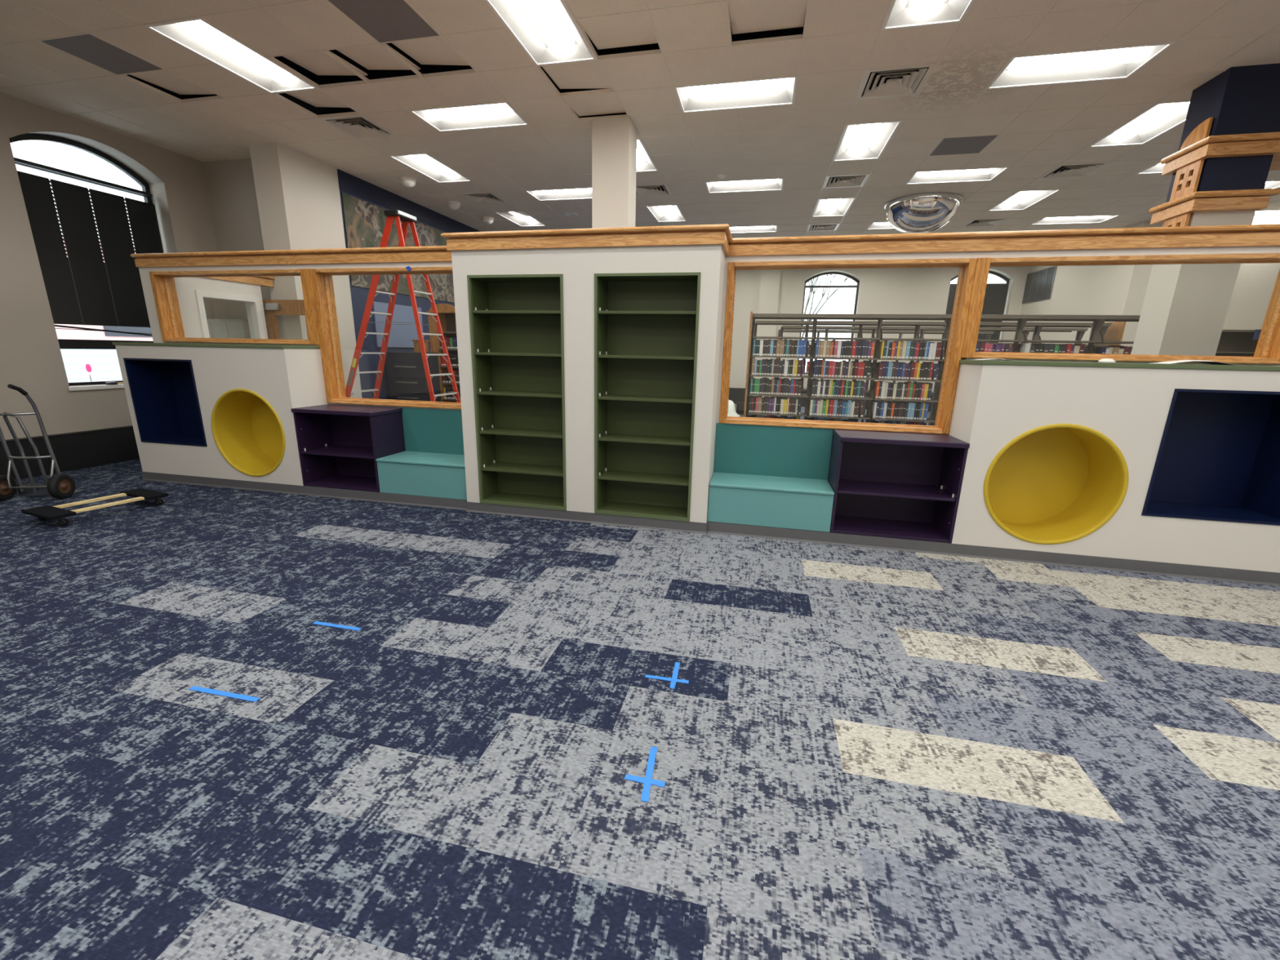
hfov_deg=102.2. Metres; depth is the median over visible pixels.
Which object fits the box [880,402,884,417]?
book
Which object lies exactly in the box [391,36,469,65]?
tile
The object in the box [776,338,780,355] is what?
book
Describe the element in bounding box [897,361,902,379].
book
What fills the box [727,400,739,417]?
plastic bundle
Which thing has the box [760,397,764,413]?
book
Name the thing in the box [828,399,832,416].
book
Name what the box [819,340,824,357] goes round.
book
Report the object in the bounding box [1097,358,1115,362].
bowl
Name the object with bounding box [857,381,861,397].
book
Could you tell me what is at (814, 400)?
book
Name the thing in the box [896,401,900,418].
book
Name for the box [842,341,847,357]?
book
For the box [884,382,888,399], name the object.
book
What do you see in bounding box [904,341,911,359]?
book
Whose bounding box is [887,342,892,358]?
book
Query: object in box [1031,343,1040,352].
book
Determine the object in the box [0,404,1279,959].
floor
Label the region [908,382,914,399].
book
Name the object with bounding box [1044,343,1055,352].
book
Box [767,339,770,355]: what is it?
book
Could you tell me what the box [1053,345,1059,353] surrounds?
book
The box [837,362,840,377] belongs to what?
book
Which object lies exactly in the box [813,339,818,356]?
book
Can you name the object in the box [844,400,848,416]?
book
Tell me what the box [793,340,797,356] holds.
book
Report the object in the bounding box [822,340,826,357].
book
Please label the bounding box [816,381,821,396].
book
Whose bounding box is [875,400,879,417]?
book
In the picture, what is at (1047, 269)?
air vent
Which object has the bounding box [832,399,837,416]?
book
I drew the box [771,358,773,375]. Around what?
book
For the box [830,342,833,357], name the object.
book
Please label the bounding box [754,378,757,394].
book
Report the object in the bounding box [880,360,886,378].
book
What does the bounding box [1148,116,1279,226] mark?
crown molding
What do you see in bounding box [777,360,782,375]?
book
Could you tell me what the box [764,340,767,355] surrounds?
book
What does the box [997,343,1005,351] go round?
book
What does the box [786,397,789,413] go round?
book
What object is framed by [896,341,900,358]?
book
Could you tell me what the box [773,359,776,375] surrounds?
book
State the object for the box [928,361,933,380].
book
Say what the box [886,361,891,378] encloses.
book
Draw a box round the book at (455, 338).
[454,337,457,348]
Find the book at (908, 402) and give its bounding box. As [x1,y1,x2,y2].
[906,401,911,419]
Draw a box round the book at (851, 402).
[849,401,853,417]
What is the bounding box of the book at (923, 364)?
[920,363,924,379]
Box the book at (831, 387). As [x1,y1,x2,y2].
[829,379,833,396]
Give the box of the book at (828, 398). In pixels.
[826,398,830,416]
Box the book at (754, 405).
[753,395,755,413]
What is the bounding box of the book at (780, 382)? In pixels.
[777,377,781,395]
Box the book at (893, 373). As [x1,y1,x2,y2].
[891,361,896,378]
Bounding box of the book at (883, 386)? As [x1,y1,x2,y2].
[880,380,886,398]
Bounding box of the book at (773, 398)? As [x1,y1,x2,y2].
[770,397,774,413]
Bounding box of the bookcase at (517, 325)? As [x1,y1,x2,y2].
[466,274,566,511]
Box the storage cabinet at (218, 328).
[206,319,250,338]
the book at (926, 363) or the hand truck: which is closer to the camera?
the hand truck
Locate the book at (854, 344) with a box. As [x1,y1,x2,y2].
[851,341,856,357]
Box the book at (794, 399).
[792,397,796,414]
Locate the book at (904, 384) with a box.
[901,383,905,399]
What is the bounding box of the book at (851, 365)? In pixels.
[849,362,853,377]
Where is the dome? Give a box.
[884,191,963,233]
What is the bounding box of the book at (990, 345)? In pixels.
[986,343,993,351]
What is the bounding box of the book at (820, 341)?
[817,339,821,356]
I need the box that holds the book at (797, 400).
[795,398,798,414]
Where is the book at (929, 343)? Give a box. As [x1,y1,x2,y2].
[925,342,930,359]
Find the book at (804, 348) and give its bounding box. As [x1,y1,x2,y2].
[802,339,806,356]
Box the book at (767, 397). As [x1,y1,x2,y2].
[765,396,768,413]
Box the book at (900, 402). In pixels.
[897,401,902,418]
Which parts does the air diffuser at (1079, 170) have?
duct plate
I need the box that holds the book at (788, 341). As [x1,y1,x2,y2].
[785,340,789,356]
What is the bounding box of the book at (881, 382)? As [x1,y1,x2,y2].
[878,381,882,398]
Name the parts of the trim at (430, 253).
cap moulding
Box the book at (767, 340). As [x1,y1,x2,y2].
[765,340,768,355]
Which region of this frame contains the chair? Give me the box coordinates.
[736,402,761,417]
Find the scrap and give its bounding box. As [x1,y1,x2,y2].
[405,266,411,271]
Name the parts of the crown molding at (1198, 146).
cap moulding, cap moulding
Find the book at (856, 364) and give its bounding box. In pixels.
[853,361,858,377]
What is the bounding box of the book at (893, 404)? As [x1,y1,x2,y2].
[890,402,894,418]
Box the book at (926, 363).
[922,361,928,379]
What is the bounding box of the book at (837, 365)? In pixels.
[834,362,839,377]
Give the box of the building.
[54,236,153,382]
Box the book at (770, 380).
[768,379,772,394]
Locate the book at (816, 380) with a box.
[813,378,817,395]
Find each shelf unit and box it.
[291,404,405,492]
[827,428,969,543]
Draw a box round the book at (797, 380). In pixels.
[794,378,799,395]
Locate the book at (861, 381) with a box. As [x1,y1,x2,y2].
[859,380,864,398]
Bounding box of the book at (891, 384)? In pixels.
[888,382,893,399]
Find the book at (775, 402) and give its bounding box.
[773,396,776,413]
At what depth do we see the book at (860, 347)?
7.58 m
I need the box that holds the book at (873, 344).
[870,342,875,358]
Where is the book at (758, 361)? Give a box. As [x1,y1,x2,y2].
[755,360,759,375]
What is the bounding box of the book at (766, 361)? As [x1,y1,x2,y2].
[764,359,768,375]
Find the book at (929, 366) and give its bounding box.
[926,364,931,380]
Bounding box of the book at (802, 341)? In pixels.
[799,340,803,356]
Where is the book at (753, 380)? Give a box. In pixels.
[751,378,755,394]
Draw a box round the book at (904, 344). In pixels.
[901,341,906,359]
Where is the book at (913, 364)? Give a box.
[908,362,915,379]
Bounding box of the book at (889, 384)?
[886,382,891,399]
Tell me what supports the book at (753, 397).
in the range at (1095, 336)
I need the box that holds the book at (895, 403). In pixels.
[893,402,897,418]
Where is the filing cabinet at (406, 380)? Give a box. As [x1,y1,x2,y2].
[385,351,440,401]
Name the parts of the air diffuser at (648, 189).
duct plate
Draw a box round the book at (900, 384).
[897,383,901,399]
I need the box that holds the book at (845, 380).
[842,379,846,397]
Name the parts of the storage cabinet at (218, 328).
door, door, door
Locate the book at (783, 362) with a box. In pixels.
[781,359,785,375]
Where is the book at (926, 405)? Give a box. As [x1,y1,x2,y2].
[923,402,928,420]
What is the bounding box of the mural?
[341,191,454,302]
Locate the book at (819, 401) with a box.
[816,400,820,415]
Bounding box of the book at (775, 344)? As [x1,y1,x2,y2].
[772,341,777,355]
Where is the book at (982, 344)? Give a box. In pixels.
[977,342,985,351]
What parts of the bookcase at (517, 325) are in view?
panel, shelf, panel, shelf, shelf, shelf, shelf, shelf, panel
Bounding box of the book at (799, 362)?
[796,360,801,376]
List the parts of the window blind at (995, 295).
head rail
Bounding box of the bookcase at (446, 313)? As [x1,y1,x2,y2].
[426,303,461,402]
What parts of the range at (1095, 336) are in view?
panel, shelf, shelf, shelf, shelf, shelf, shelf, shelf, shelf, shelf, shelf, shelf, shelf, shelf, shelf, shelf, shelf, shelf, shelf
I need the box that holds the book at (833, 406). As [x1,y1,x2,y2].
[831,399,834,416]
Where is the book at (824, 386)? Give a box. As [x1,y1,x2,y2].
[822,380,826,396]
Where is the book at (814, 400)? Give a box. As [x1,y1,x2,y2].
[811,399,815,415]
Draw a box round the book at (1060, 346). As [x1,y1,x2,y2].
[1057,345,1062,353]
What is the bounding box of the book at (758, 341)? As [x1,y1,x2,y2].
[755,340,759,355]
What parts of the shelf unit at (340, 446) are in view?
panel, shelf, shelf, panel, panel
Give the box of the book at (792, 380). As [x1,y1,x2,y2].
[790,378,793,395]
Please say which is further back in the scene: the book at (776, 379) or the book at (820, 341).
the book at (776, 379)
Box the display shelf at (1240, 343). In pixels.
[1215,329,1258,356]
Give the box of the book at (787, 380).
[785,378,789,395]
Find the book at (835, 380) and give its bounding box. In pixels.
[833,379,836,396]
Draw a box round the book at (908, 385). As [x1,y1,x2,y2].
[905,382,910,399]
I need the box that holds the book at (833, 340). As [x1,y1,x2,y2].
[831,339,835,357]
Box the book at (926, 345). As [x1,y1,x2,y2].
[923,341,928,359]
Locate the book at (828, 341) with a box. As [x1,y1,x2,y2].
[825,340,830,357]
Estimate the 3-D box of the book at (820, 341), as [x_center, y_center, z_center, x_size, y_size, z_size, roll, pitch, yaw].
[2.686,-1.974,7.762,0.028,0.247,0.132,4,14,12]
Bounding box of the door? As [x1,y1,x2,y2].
[262,299,308,339]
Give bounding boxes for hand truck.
[0,384,85,500]
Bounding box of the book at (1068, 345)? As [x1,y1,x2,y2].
[1062,343,1071,353]
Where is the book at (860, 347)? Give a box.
[857,340,862,357]
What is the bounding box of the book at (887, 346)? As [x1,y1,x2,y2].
[884,340,888,358]
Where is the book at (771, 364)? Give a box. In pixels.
[768,358,772,375]
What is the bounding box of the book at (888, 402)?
[884,400,889,418]
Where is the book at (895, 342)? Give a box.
[893,341,898,358]
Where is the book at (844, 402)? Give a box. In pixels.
[841,400,845,416]
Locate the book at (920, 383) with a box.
[916,382,922,399]
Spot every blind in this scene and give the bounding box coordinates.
[13,158,163,336]
[943,283,1008,364]
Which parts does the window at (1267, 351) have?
sill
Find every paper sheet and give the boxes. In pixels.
[973,358,1014,360]
[1153,360,1239,365]
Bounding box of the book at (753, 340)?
[752,339,755,355]
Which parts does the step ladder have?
rail, rail, rail, rail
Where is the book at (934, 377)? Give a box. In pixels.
[931,364,937,380]
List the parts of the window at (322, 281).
sill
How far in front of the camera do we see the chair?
9.21 m
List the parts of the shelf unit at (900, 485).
panel, panel, shelf, shelf, panel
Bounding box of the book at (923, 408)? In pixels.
[920,401,925,420]
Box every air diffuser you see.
[318,110,395,138]
[460,192,506,204]
[635,183,671,196]
[806,223,839,231]
[822,173,870,188]
[855,63,936,99]
[962,218,1007,226]
[1038,162,1110,178]
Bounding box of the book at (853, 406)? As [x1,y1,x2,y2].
[851,400,854,417]
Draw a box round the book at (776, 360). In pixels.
[774,360,777,375]
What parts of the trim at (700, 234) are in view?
cap moulding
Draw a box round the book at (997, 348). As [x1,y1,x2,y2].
[995,344,1001,351]
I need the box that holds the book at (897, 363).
[894,362,899,378]
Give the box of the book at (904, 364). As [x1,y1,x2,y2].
[901,363,906,379]
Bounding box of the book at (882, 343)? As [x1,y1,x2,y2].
[879,341,884,358]
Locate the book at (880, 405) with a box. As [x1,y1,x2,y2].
[877,403,881,417]
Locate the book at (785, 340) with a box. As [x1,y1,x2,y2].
[783,338,786,356]
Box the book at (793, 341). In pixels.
[791,340,795,356]
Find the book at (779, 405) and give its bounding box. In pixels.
[777,398,781,413]
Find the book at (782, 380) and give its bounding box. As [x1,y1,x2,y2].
[780,378,784,395]
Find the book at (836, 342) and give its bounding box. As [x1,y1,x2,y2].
[833,340,838,357]
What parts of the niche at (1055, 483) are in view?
panel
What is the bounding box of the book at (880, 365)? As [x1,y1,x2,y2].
[876,362,883,378]
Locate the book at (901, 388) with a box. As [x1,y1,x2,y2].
[898,382,903,399]
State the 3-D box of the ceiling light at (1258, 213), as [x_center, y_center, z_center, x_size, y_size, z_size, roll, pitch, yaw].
[11.265,-4.794,9.227,1.207,0.089,0.598,4,14,12]
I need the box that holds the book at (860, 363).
[857,362,862,377]
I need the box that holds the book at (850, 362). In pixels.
[847,360,851,377]
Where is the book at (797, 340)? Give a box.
[795,340,799,356]
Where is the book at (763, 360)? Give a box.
[761,359,764,375]
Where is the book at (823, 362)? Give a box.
[821,360,824,377]
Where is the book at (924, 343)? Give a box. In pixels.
[920,342,926,359]
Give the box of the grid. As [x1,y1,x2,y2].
[0,0,1279,237]
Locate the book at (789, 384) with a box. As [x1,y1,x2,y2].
[787,380,791,395]
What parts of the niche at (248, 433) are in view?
panel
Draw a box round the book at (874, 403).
[871,401,877,417]
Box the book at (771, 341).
[769,340,773,355]
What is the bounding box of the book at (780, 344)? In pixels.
[778,341,782,355]
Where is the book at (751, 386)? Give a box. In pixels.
[750,377,752,394]
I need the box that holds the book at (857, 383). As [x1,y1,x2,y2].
[854,381,858,397]
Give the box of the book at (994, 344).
[991,343,995,351]
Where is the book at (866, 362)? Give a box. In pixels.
[862,360,868,377]
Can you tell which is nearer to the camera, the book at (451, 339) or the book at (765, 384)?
the book at (765, 384)
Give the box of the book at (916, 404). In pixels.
[913,403,918,419]
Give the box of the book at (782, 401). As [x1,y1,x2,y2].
[779,398,784,413]
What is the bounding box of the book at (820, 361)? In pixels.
[817,360,822,377]
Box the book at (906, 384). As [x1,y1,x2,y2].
[902,382,908,399]
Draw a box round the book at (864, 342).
[860,340,866,358]
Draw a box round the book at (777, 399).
[774,398,778,413]
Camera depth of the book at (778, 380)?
7.95 m
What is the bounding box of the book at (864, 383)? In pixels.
[862,382,866,398]
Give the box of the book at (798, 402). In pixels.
[797,398,800,414]
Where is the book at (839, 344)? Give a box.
[836,340,841,357]
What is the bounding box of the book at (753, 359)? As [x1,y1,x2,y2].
[751,358,755,374]
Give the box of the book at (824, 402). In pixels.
[822,400,826,415]
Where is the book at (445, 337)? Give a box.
[444,336,451,348]
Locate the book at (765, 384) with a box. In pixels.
[764,377,767,394]
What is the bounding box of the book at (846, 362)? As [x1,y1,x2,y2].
[844,361,848,377]
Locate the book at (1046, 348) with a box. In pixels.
[1042,344,1049,352]
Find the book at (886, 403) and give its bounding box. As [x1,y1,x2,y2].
[882,401,887,418]
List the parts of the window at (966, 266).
sill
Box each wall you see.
[0,92,228,440]
[115,345,328,487]
[173,277,267,338]
[202,158,271,319]
[337,168,480,399]
[728,266,1029,391]
[942,363,1279,573]
[1018,220,1159,346]
[1129,216,1279,346]
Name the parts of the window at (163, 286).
sill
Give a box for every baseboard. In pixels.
[0,425,139,479]
[142,471,1279,586]
[728,387,933,412]
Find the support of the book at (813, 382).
in the range at (1095, 336)
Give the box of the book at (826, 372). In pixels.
[824,360,829,377]
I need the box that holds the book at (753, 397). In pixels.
[751,396,754,413]
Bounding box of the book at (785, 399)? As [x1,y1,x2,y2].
[782,398,787,413]
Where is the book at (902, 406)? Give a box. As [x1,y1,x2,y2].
[899,401,903,418]
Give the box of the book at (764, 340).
[762,339,764,355]
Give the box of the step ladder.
[345,209,461,402]
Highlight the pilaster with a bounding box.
[753,269,781,397]
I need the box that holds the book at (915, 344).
[912,342,916,359]
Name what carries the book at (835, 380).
in the range at (1095, 336)
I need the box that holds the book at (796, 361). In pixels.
[793,360,798,376]
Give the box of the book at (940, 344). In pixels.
[937,342,942,359]
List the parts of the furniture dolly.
rail, rail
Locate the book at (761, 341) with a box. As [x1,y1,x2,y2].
[759,340,763,355]
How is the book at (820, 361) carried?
in the range at (1095, 336)
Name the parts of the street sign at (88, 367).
sign plate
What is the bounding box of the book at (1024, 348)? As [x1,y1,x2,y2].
[1019,342,1031,352]
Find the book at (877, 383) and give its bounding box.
[874,381,879,398]
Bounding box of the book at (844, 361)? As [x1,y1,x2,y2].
[841,360,846,377]
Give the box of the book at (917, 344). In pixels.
[914,342,919,359]
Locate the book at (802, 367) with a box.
[801,359,804,376]
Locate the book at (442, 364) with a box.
[440,355,444,365]
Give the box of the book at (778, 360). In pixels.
[776,359,779,375]
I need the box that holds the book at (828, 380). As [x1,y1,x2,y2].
[827,379,831,396]
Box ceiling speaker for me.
[562,212,577,216]
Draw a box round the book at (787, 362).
[785,360,788,376]
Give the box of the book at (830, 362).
[827,360,832,377]
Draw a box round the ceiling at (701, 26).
[0,0,1279,238]
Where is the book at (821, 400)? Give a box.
[818,399,822,415]
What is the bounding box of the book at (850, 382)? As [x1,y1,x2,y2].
[846,381,851,397]
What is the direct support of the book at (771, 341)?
in the range at (1095, 336)
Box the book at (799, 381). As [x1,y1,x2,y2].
[797,380,801,395]
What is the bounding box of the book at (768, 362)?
[766,360,770,375]
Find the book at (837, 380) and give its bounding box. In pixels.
[835,379,839,396]
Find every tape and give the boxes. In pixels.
[188,685,260,702]
[312,621,361,631]
[624,746,665,801]
[644,662,688,688]
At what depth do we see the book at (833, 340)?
7.65 m
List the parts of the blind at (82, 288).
head rail, cord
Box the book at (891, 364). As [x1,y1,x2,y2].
[888,362,893,378]
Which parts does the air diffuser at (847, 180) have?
duct plate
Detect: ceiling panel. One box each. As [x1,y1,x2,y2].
[40,34,162,74]
[328,0,438,42]
[929,134,998,155]
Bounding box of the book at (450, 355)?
[448,354,453,365]
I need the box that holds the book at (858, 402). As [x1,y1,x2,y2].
[855,400,859,417]
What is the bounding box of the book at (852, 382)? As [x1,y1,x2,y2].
[849,381,853,397]
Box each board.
[373,301,423,347]
[1103,321,1126,346]
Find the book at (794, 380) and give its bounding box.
[791,379,795,395]
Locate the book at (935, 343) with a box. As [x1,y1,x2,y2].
[930,342,937,359]
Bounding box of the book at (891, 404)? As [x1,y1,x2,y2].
[888,402,892,418]
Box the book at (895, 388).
[892,382,897,399]
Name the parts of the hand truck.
rail, rail, toe plate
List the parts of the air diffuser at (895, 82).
duct plate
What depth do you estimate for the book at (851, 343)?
7.60 m
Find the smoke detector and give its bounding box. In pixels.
[716,174,725,179]
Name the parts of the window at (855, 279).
meeting rail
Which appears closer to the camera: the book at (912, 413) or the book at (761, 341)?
the book at (912, 413)
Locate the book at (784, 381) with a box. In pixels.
[782,377,786,395]
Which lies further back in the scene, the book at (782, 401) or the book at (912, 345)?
the book at (782, 401)
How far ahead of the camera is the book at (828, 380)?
7.80 m
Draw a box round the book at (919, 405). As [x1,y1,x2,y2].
[916,403,920,419]
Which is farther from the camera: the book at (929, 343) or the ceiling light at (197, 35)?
the book at (929, 343)
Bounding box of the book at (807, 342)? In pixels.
[806,340,809,356]
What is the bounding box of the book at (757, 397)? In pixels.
[755,396,757,413]
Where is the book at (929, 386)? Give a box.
[926,383,930,399]
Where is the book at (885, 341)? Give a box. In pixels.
[882,340,887,358]
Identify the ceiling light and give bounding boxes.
[144,17,317,93]
[389,153,471,182]
[408,102,528,132]
[484,0,596,66]
[494,211,546,226]
[525,187,591,200]
[635,138,657,172]
[645,204,686,222]
[674,75,797,113]
[705,177,784,193]
[729,225,777,233]
[812,197,855,217]
[832,120,902,161]
[866,222,893,229]
[881,0,974,30]
[905,167,1008,184]
[985,42,1174,89]
[988,189,1060,210]
[1031,214,1120,224]
[1088,101,1190,147]
[1137,162,1164,173]
[1253,209,1279,217]
[1264,180,1279,188]
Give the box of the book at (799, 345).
[797,340,800,356]
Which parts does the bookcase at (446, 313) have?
panel, panel, shelf, shelf, shelf, panel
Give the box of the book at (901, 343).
[898,342,903,359]
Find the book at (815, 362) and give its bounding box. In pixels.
[812,360,816,377]
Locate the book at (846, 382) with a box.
[844,380,848,397]
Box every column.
[248,142,362,398]
[591,115,636,228]
[1130,210,1255,355]
[1165,62,1279,202]
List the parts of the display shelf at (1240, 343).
shelf, panel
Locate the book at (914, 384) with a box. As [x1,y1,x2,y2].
[911,383,915,399]
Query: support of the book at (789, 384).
in the range at (1095, 336)
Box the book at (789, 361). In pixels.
[786,360,791,376]
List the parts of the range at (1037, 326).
shelf, shelf, shelf, shelf, shelf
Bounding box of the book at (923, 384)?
[920,383,924,399]
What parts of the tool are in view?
handle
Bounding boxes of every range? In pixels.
[743,311,1140,425]
[749,320,1111,419]
[773,328,994,425]
[776,325,1088,422]
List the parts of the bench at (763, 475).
seat, panel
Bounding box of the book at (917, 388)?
[913,382,919,399]
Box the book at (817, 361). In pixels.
[814,360,819,377]
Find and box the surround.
[451,244,725,523]
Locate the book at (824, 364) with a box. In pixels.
[822,361,826,377]
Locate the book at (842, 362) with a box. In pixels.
[840,360,843,377]
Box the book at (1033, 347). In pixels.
[1029,345,1035,352]
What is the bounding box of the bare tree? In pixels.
[800,274,848,340]
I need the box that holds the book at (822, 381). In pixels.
[819,380,823,396]
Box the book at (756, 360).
[754,359,757,374]
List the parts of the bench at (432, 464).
seat, panel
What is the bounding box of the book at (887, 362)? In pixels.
[884,360,888,378]
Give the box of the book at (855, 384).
[852,382,856,397]
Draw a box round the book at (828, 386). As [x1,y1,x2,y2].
[826,379,829,396]
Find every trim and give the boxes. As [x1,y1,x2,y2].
[112,342,320,349]
[130,245,452,266]
[204,275,275,287]
[299,268,328,402]
[440,223,733,256]
[725,223,1279,256]
[959,360,1279,371]
[960,257,991,358]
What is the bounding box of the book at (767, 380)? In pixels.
[765,377,768,394]
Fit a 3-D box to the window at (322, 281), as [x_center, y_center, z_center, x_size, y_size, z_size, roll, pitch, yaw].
[-2.508,-1.492,5.483,1.915,1.395,0.234,4,14,12]
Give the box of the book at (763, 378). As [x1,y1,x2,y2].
[761,377,764,394]
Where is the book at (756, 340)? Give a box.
[754,339,757,355]
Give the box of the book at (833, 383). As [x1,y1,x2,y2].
[831,381,835,396]
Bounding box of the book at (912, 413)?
[909,402,915,419]
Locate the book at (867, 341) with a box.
[863,340,868,358]
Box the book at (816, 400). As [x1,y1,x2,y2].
[813,398,817,415]
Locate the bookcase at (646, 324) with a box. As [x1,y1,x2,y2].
[594,271,701,521]
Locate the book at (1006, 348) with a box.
[1004,343,1009,351]
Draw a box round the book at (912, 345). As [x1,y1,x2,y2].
[908,341,915,359]
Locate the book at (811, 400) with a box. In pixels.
[808,399,813,415]
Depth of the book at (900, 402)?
7.65 m
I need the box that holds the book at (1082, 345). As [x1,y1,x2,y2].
[1074,343,1085,353]
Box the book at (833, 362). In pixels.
[831,361,835,377]
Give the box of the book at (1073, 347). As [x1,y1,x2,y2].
[1070,346,1074,353]
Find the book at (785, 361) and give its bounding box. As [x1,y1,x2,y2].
[783,359,786,376]
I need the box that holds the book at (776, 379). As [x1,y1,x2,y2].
[774,378,777,395]
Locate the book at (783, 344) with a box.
[781,341,784,355]
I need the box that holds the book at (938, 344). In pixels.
[934,343,939,359]
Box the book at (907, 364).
[903,363,908,379]
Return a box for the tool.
[105,382,123,384]
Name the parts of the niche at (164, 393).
panel, seat panel, panel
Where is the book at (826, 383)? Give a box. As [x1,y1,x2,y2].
[824,380,827,396]
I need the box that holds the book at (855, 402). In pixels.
[853,400,857,417]
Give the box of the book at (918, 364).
[915,363,920,379]
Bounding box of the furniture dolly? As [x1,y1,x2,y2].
[21,488,168,526]
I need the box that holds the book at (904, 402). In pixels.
[902,401,906,419]
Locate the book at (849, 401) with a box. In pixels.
[846,399,851,417]
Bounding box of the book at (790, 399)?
[787,398,791,413]
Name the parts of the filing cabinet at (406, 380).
handle, drawer, handle, drawer, handle, drawer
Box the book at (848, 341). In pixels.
[845,340,849,357]
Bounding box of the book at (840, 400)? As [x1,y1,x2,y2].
[838,399,843,416]
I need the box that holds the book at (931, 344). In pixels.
[928,342,933,359]
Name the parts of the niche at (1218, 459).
seat panel, panel, panel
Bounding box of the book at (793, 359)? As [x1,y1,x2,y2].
[791,359,795,376]
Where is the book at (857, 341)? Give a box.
[854,340,858,357]
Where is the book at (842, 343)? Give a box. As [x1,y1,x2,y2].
[840,342,844,357]
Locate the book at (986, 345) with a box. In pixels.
[983,342,988,351]
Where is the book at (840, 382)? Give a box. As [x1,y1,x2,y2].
[837,381,841,396]
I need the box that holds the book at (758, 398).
[756,395,759,413]
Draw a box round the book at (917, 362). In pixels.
[913,361,918,379]
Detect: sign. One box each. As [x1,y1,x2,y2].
[85,364,92,381]
[1252,329,1261,339]
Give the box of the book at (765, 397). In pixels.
[762,396,766,413]
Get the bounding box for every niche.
[123,357,207,446]
[211,388,285,476]
[983,423,1128,544]
[1141,388,1279,525]
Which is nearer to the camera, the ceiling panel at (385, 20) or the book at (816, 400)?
the ceiling panel at (385, 20)
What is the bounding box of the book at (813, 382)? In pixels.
[810,379,815,395]
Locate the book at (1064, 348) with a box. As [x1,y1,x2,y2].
[1061,346,1066,353]
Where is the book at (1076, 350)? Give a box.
[1073,346,1079,353]
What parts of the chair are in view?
leg, backrest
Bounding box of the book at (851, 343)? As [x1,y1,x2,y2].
[847,340,853,357]
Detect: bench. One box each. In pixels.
[375,407,466,499]
[707,422,834,532]
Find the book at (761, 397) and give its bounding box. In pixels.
[759,395,762,413]
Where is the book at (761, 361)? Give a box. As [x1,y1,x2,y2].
[759,360,762,375]
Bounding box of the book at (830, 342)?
[828,340,831,357]
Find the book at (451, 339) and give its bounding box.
[449,337,453,348]
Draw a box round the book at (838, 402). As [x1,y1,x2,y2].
[835,400,839,416]
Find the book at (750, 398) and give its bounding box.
[748,396,751,412]
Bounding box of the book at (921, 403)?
[918,402,923,420]
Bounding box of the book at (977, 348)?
[975,343,980,351]
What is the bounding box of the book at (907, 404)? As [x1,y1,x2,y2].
[904,403,908,419]
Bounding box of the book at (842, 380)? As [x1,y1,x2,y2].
[840,379,844,397]
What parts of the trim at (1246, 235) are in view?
cap moulding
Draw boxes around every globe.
[399,176,416,187]
[446,200,460,209]
[481,216,493,224]
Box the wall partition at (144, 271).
[138,245,1279,477]
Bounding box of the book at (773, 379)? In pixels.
[770,377,774,394]
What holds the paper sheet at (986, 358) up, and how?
on the trim at (966, 362)
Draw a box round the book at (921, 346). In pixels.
[917,342,923,359]
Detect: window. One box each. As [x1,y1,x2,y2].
[8,133,153,391]
[149,269,309,344]
[194,289,265,338]
[311,266,461,408]
[719,257,977,434]
[797,271,859,360]
[950,271,1009,342]
[973,253,1279,364]
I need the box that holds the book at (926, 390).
[923,383,928,399]
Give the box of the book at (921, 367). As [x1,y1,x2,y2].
[918,363,922,379]
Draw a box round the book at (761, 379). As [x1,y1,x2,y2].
[759,377,762,394]
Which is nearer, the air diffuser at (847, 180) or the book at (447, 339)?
the air diffuser at (847, 180)
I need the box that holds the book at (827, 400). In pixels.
[825,398,828,415]
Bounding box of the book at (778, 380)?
[776,379,779,395]
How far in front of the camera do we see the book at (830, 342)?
7.67 m
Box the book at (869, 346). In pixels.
[866,341,872,358]
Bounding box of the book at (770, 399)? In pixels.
[768,398,772,413]
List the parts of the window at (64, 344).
sill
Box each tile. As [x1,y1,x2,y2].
[129,70,215,94]
[282,50,367,75]
[286,89,349,107]
[336,43,420,70]
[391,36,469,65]
[502,211,528,216]
[541,61,612,88]
[561,92,625,115]
[577,11,657,49]
[728,0,807,34]
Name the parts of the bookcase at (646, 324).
panel, shelf, shelf, shelf, shelf, shelf, shelf, panel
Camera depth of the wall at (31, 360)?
6.16 m
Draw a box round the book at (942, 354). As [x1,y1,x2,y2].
[939,342,944,359]
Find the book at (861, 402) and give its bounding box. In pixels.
[858,399,863,417]
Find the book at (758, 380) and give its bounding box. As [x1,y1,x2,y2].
[756,378,759,394]
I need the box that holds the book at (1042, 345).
[1039,343,1044,352]
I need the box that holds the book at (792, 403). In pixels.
[790,397,793,414]
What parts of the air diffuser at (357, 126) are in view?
duct plate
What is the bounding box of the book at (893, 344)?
[890,342,895,358]
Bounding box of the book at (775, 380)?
[773,377,776,395]
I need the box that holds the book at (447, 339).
[446,337,450,348]
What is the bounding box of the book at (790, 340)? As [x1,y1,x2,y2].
[788,339,791,356]
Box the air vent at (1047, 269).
[1022,266,1057,303]
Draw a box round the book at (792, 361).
[789,360,793,376]
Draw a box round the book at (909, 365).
[906,364,911,379]
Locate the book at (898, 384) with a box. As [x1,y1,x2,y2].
[895,382,899,399]
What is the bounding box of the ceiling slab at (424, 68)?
[126,8,1055,229]
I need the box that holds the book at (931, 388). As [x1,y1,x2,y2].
[928,382,933,400]
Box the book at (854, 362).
[851,360,855,377]
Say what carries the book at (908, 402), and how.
in the range at (1095, 336)
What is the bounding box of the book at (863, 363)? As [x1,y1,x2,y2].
[860,362,864,377]

